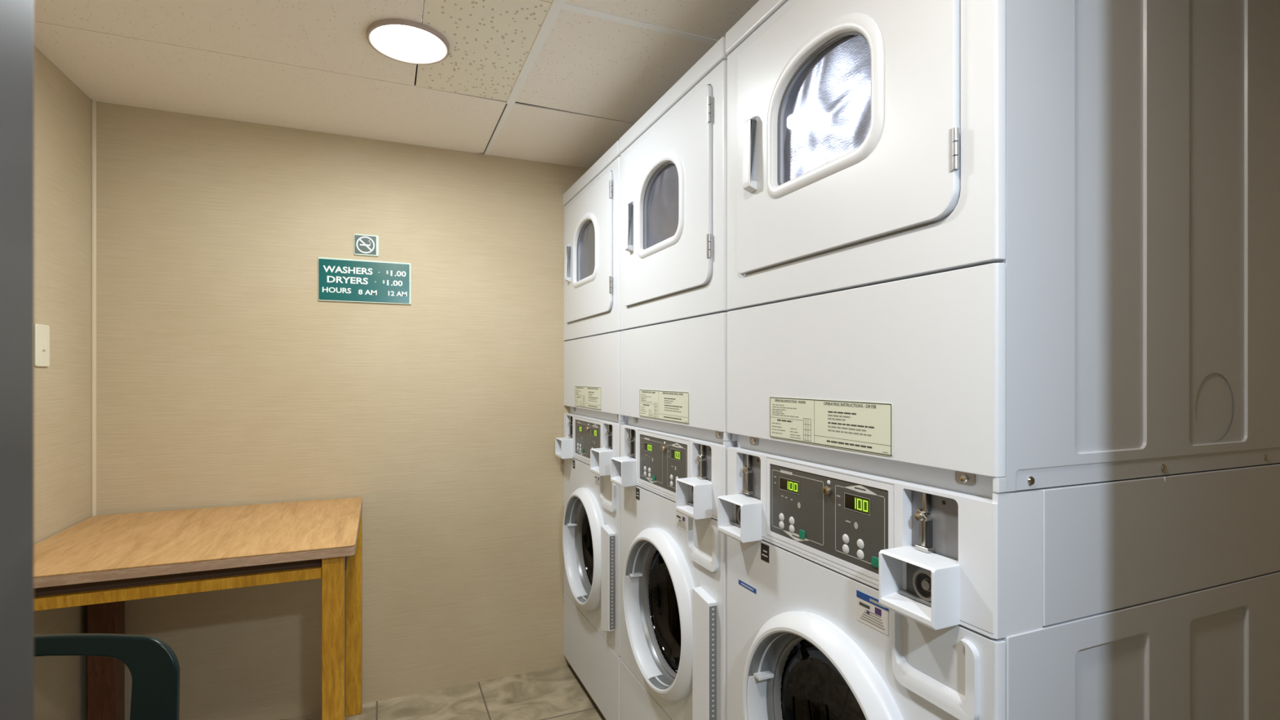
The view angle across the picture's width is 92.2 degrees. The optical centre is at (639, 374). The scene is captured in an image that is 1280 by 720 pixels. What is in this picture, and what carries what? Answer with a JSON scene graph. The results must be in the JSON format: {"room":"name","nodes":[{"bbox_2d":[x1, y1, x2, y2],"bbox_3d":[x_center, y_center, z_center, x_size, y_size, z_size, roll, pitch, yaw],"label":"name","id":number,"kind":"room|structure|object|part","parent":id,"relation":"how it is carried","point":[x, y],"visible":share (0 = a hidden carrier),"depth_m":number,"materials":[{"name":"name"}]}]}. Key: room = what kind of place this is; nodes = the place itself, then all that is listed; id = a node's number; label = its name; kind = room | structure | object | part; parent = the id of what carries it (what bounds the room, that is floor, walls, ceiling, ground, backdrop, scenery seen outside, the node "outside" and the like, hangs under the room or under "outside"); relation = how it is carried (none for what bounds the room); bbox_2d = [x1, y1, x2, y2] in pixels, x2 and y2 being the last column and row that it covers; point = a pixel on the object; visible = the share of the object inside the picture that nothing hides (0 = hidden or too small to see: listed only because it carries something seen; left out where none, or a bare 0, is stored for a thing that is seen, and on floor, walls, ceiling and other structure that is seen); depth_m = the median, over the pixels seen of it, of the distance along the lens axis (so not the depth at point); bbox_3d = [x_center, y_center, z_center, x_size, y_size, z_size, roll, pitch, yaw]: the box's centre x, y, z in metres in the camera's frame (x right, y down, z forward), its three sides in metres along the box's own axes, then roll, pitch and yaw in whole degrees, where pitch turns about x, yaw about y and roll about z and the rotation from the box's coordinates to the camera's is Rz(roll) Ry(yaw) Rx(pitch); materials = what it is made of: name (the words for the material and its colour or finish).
{"room":"laundry","nodes":[
{"label":"laundry","id":0,"kind":"room"},
{"bbox_2d":[34,45,91,719],"bbox_3d":[-1.414,0.068,0.945,0.100,2.400,2.362,0,0,-23],"label":"wall","id":1,"kind":"structure","parent":0,"point":[62,110],"depth_m":1.85,"materials":[{"name":"beige paint"}]},
{"bbox_2d":[34,324,49,366],"bbox_3d":[-1.688,-0.083,1.742,0.012,0.119,0.075,0,0,-23],"label":"wall plate","id":2,"kind":"object","parent":1,"relation":"attached to","point":[42,332],"visible":1,"depth_m":1.74,"materials":[{"name":"beige plastic"}]},
{"bbox_2d":[42,341,46,350],"bbox_3d":[-1.686,-0.083,1.742,0.007,0.024,0.011,0,0,-23],"label":"switch","id":3,"kind":"object","parent":2,"relation":"attached to","point":[44,343],"depth_m":1.74,"materials":[{"name":"beige plastic"}]},
{"bbox_2d":[91,99,96,516],"bbox_3d":[-1.818,0.177,2.049,0.010,2.180,0.014,0,0,-23],"label":"trim","id":4,"kind":"structure","parent":1,"relation":"attached to","point":[93,103],"depth_m":2.05,"materials":[{"name":"beige plastic"}]},
{"bbox_2d":[96,101,589,719],"bbox_3d":[-0.717,0.068,2.573,2.647,2.400,0.100,0,0,-23],"label":"wall","id":5,"kind":"structure","parent":0,"point":[224,377],"depth_m":2.33,"materials":[{"name":"beige paint"}]},
{"bbox_2d":[318,257,410,304],"bbox_3d":[-1.056,-0.360,2.371,0.326,0.163,0.008,0,0,-23],"label":"price sign","id":6,"kind":"object","parent":5,"relation":"attached to","point":[344,280],"visible":1,"depth_m":2.37,"materials":[{"name":"teal plastic"}]},
{"bbox_2d":[354,233,378,256],"bbox_3d":[-1.054,-0.500,2.372,0.087,0.080,0.007,0,0,-23],"label":"no smoking sign","id":7,"kind":"object","parent":5,"relation":"attached to","point":[364,244],"visible":1,"depth_m":2.37,"materials":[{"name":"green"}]},
{"bbox_2d":[34,0,759,168],"bbox_3d":[-0.232,-0.963,1.421,2.647,0.102,2.600,0,0,-23],"label":"ceiling","id":8,"kind":"structure","parent":0,"point":[555,82],"depth_m":1.81,"materials":[{"name":"beige"}]},
{"bbox_2d":[366,17,449,64],"bbox_3d":[-0.632,-0.908,1.684,0.214,0.016,0.214,0,0,-23],"label":"recessed light","id":9,"kind":"object","parent":8,"relation":"in","point":[409,45],"visible":1,"depth_m":1.67,"materials":[{"name":"beige plastic"}]},
{"bbox_2d":[280,664,605,719],"bbox_3d":[0.079,1.292,0.586,3.800,0.050,4.420,0,0,-23],"label":"floor","id":10,"kind":"structure","parent":0,"point":[557,693],"depth_m":2.38,"materials":[{"name":"tile"}]},
{"bbox_2d":[34,633,180,719],"bbox_3d":[-0.943,0.845,0.758,0.508,0.846,0.490,0,0,-12],"label":"armchair","id":11,"kind":"object","parent":10,"relation":"on","point":[153,666],"visible":0.93,"depth_m":1.00,"materials":[{"name":"teal"}]},
{"bbox_2d":[34,497,362,719],"bbox_3d":[-1.298,0.867,1.866,0.814,0.800,0.723,0,0,-23],"label":"wooden table","id":12,"kind":"object","parent":10,"relation":"on","point":[100,562],"visible":0.91,"depth_m":1.70,"materials":[{"name":"brown wood"}]},
{"bbox_3d":[-1.749,0.882,2.017,0.075,0.771,0.075,0,0,-23],"label":"leg","id":13,"kind":"part","parent":12,"relation":"part of","materials":[{"name":"brown wood"}]},
{"bbox_3d":[-1.182,0.543,1.569,0.661,0.029,0.022,0,0,-23],"label":"rail","id":14,"kind":"part","parent":12,"relation":"part of","materials":[{"name":"brown wood"}]},
{"bbox_3d":[-0.855,0.882,1.718,0.055,0.771,0.055,0,0,-23],"label":"leg","id":15,"kind":"part","parent":12,"relation":"part of","materials":[{"name":"brown wood"}]},
{"bbox_3d":[-1.077,0.882,2.317,0.056,0.771,0.056,0,0,-23],"label":"leg","id":16,"kind":"part","parent":12,"relation":"part of","materials":[{"name":"brown wood"}]},
{"bbox_2d":[555,140,627,719],"bbox_3d":[0.128,0.239,2.512,0.817,2.056,0.684,0,0,-23],"label":"dryer","id":17,"kind":"object","parent":10,"relation":"on","point":[591,526],"visible":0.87,"depth_m":2.29,"materials":[{"name":"white metal"}]},
{"bbox_3d":[-0.302,-0.464,2.557,0.022,0.156,0.026,0,0,-23],"label":"door handle","id":18,"kind":"part","parent":17,"relation":"part of","materials":[{"name":"white plastic"}]},
{"bbox_3d":[-0.203,0.250,2.377,0.003,0.137,0.318,0,0,-23],"label":"control panel","id":19,"kind":"part","parent":17,"relation":"part of","materials":[{"name":"grey"}]},
{"bbox_3d":[-0.203,-0.463,2.369,0.014,0.483,0.558,0,0,-23],"label":"dryer door","id":20,"kind":"part","parent":17,"relation":"part of","materials":[{"name":"white metal"}]},
{"bbox_2d":[562,457,620,656],"bbox_3d":[0.131,0.782,2.513,0.811,0.881,0.683,0,0,-23],"label":"washer","id":21,"kind":"object","parent":17,"relation":"in","point":[591,526],"depth_m":2.30,"materials":[{"name":"white metal"}]},
{"bbox_3d":[0.149,-0.761,2.522,0.771,0.054,0.683,0,0,-23],"label":"lid","id":22,"kind":"part","parent":17,"relation":"part of","materials":[{"name":"white metal"}]},
{"bbox_3d":[-0.195,-0.006,2.377,0.016,0.278,0.682,0,0,-23],"label":"access panel","id":23,"kind":"part","parent":17,"relation":"part of","materials":[{"name":"white metal"}]},
{"bbox_3d":[-0.195,1.083,2.377,0.016,0.272,0.682,0,0,-23],"label":"panel","id":24,"kind":"part","parent":17,"relation":"part of","materials":[{"name":"white metal"}]},
{"bbox_3d":[-0.112,0.413,2.146,0.011,0.108,0.142,0,0,-23],"label":"dispenser drawer","id":25,"kind":"part","parent":17,"relation":"part of","materials":[{"name":"white plastic"}]},
{"bbox_3d":[-0.096,0.255,2.163,0.002,0.164,0.097,0,0,-23],"label":"coin plate","id":26,"kind":"part","parent":17,"relation":"part of","materials":[{"name":"grey metal"}]},
{"bbox_2d":[610,36,737,719],"bbox_3d":[0.394,0.239,1.880,0.817,2.056,0.684,0,0,-23],"label":"dryer","id":27,"kind":"object","parent":10,"relation":"on","point":[670,471],"visible":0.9,"depth_m":1.67,"materials":[{"name":"white metal"}]},
{"bbox_3d":[-0.036,-0.464,1.925,0.022,0.156,0.026,0,0,-23],"label":"door handle","id":28,"kind":"part","parent":27,"relation":"part of","materials":[{"name":"white plastic"}]},
{"bbox_3d":[-0.015,0.255,1.971,0.002,0.164,0.095,0,0,-23],"label":"coin plate","id":29,"kind":"part","parent":27,"relation":"part of","materials":[{"name":"grey metal"}]},
{"bbox_3d":[0.071,1.083,1.744,0.016,0.272,0.682,0,0,-23],"label":"panel","id":30,"kind":"part","parent":27,"relation":"part of","materials":[{"name":"white metal"}]},
{"bbox_3d":[0.063,0.250,1.744,0.003,0.137,0.318,0,0,-23],"label":"control panel","id":31,"kind":"part","parent":27,"relation":"part of","materials":[{"name":"grey plastic"}]},
{"bbox_3d":[0.063,-0.463,1.737,0.014,0.483,0.558,0,0,-23],"label":"dryer door","id":32,"kind":"part","parent":27,"relation":"part of","materials":[{"name":"white metal"}]},
{"bbox_3d":[0.415,-0.761,1.889,0.771,0.054,0.683,0,0,-23],"label":"lid","id":33,"kind":"part","parent":27,"relation":"part of","materials":[{"name":"white metal"}]},
{"bbox_2d":[620,485,727,719],"bbox_3d":[0.397,0.782,1.881,0.811,0.881,0.683,0,0,-23],"label":"washer","id":34,"kind":"object","parent":27,"relation":"in","point":[673,557],"depth_m":1.70,"materials":[{"name":"white metal"}]},
{"bbox_3d":[0.071,-0.006,1.744,0.016,0.278,0.682,0,0,-23],"label":"access panel","id":35,"kind":"part","parent":27,"relation":"part of","materials":[{"name":"white metal"}]},
{"bbox_3d":[0.146,0.293,1.513,0.003,0.055,0.076,0,0,-23],"label":"lock plate","id":36,"kind":"part","parent":27,"relation":"part of","materials":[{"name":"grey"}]},
{"bbox_3d":[0.154,0.413,1.514,0.011,0.108,0.142,0,0,-23],"label":"dispenser drawer","id":37,"kind":"part","parent":27,"relation":"part of","materials":[{"name":"white plastic"}]},
{"bbox_3d":[0.170,0.255,1.531,0.002,0.164,0.097,0,0,-23],"label":"coin plate","id":38,"kind":"part","parent":27,"relation":"part of","materials":[{"name":"grey metal"}]},
{"bbox_2d":[717,0,1279,719],"bbox_3d":[0.659,0.239,1.248,0.817,2.056,0.684,0,0,-23],"label":"dryer","id":39,"kind":"object","parent":10,"relation":"on","point":[1003,276],"visible":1,"depth_m":0.94,"materials":[{"name":"white metal"}]},
{"bbox_3d":[0.220,0.325,1.321,0.012,0.004,0.082,0,0,-23],"label":"lock sill","id":40,"kind":"part","parent":39,"relation":"part of","materials":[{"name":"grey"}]},
{"bbox_3d":[0.227,0.298,1.321,0.003,0.052,0.076,0,0,-23],"label":"lock plate","id":41,"kind":"part","parent":39,"relation":"part of","materials":[{"name":"grey metal"}]},
{"bbox_3d":[0.234,0.210,1.353,0.017,0.013,0.013,0,0,-23],"label":"slide knob","id":42,"kind":"part","parent":39,"relation":"part of","materials":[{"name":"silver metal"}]},
{"bbox_3d":[0.230,-0.464,1.293,0.022,0.156,0.026,0,0,-23],"label":"door handle","id":43,"kind":"part","parent":39,"relation":"part of","materials":[{"name":"white plastic"}]},
{"bbox_3d":[0.251,0.255,1.338,0.002,0.164,0.095,0,0,-23],"label":"coin plate","id":44,"kind":"part","parent":39,"relation":"part of","materials":[{"name":"grey metal"}]},
{"bbox_3d":[0.680,-0.761,1.257,0.771,0.054,0.683,0,0,-23],"label":"lid","id":45,"kind":"part","parent":39,"relation":"part of","materials":[{"name":"white metal"}]},
{"bbox_3d":[0.329,0.250,1.112,0.003,0.137,0.318,0,0,-23],"label":"control panel","id":46,"kind":"part","parent":39,"relation":"part of","materials":[{"name":"grey"}]},
{"bbox_3d":[0.329,-0.463,1.104,0.014,0.483,0.558,0,0,-23],"label":"dryer door","id":47,"kind":"part","parent":39,"relation":"part of","materials":[{"name":"white metal"}]},
{"bbox_3d":[0.337,-0.006,1.112,0.016,0.278,0.682,0,0,-23],"label":"access panel","id":48,"kind":"part","parent":39,"relation":"part of","materials":[{"name":"white metal"}]},
{"bbox_3d":[0.412,0.293,0.881,0.003,0.055,0.076,0,0,-23],"label":"lock plate","id":49,"kind":"part","parent":39,"relation":"part of","materials":[{"name":"grey metal"}]},
{"bbox_3d":[0.405,0.322,0.881,0.012,0.004,0.082,0,0,-23],"label":"lock sill","id":50,"kind":"part","parent":39,"relation":"part of","materials":[{"name":"grey metal"}]},
{"bbox_3d":[0.418,0.210,0.914,0.017,0.013,0.013,0,0,-23],"label":"slide knob","id":51,"kind":"part","parent":39,"relation":"part of","materials":[{"name":"silver metal"}]},
{"bbox_3d":[0.436,0.255,0.899,0.002,0.164,0.097,0,0,-23],"label":"coin plate","id":52,"kind":"part","parent":39,"relation":"part of","materials":[{"name":"grey metal"}]},
{"bbox_3d":[0.420,0.413,0.882,0.011,0.108,0.142,0,0,-23],"label":"dispenser drawer","id":53,"kind":"part","parent":39,"relation":"part of","materials":[{"name":"white plastic"}]},
{"bbox_2d":[727,536,1279,719],"bbox_3d":[0.662,0.782,1.248,0.811,0.881,0.683,0,0,-23],"label":"washer","id":54,"kind":"object","parent":39,"relation":"in","point":[811,636],"depth_m":0.98,"materials":[{"name":"white metal"}]},
{"bbox_3d":[0.211,0.068,0.272,3.800,2.400,0.137,0,0,-23],"label":"wall","id":55,"kind":"structure","parent":0,"visible":0},
{"bbox_2d":[0,0,34,719],"bbox_3d":[0.225,0.215,0.272,0.904,2.104,0.152,0,0,-23],"label":"door","id":56,"kind":"structure","parent":55,"relation":"in","point":[16,16],"depth_m":0.17,"materials":[{"name":"grey paint"}]}
]}

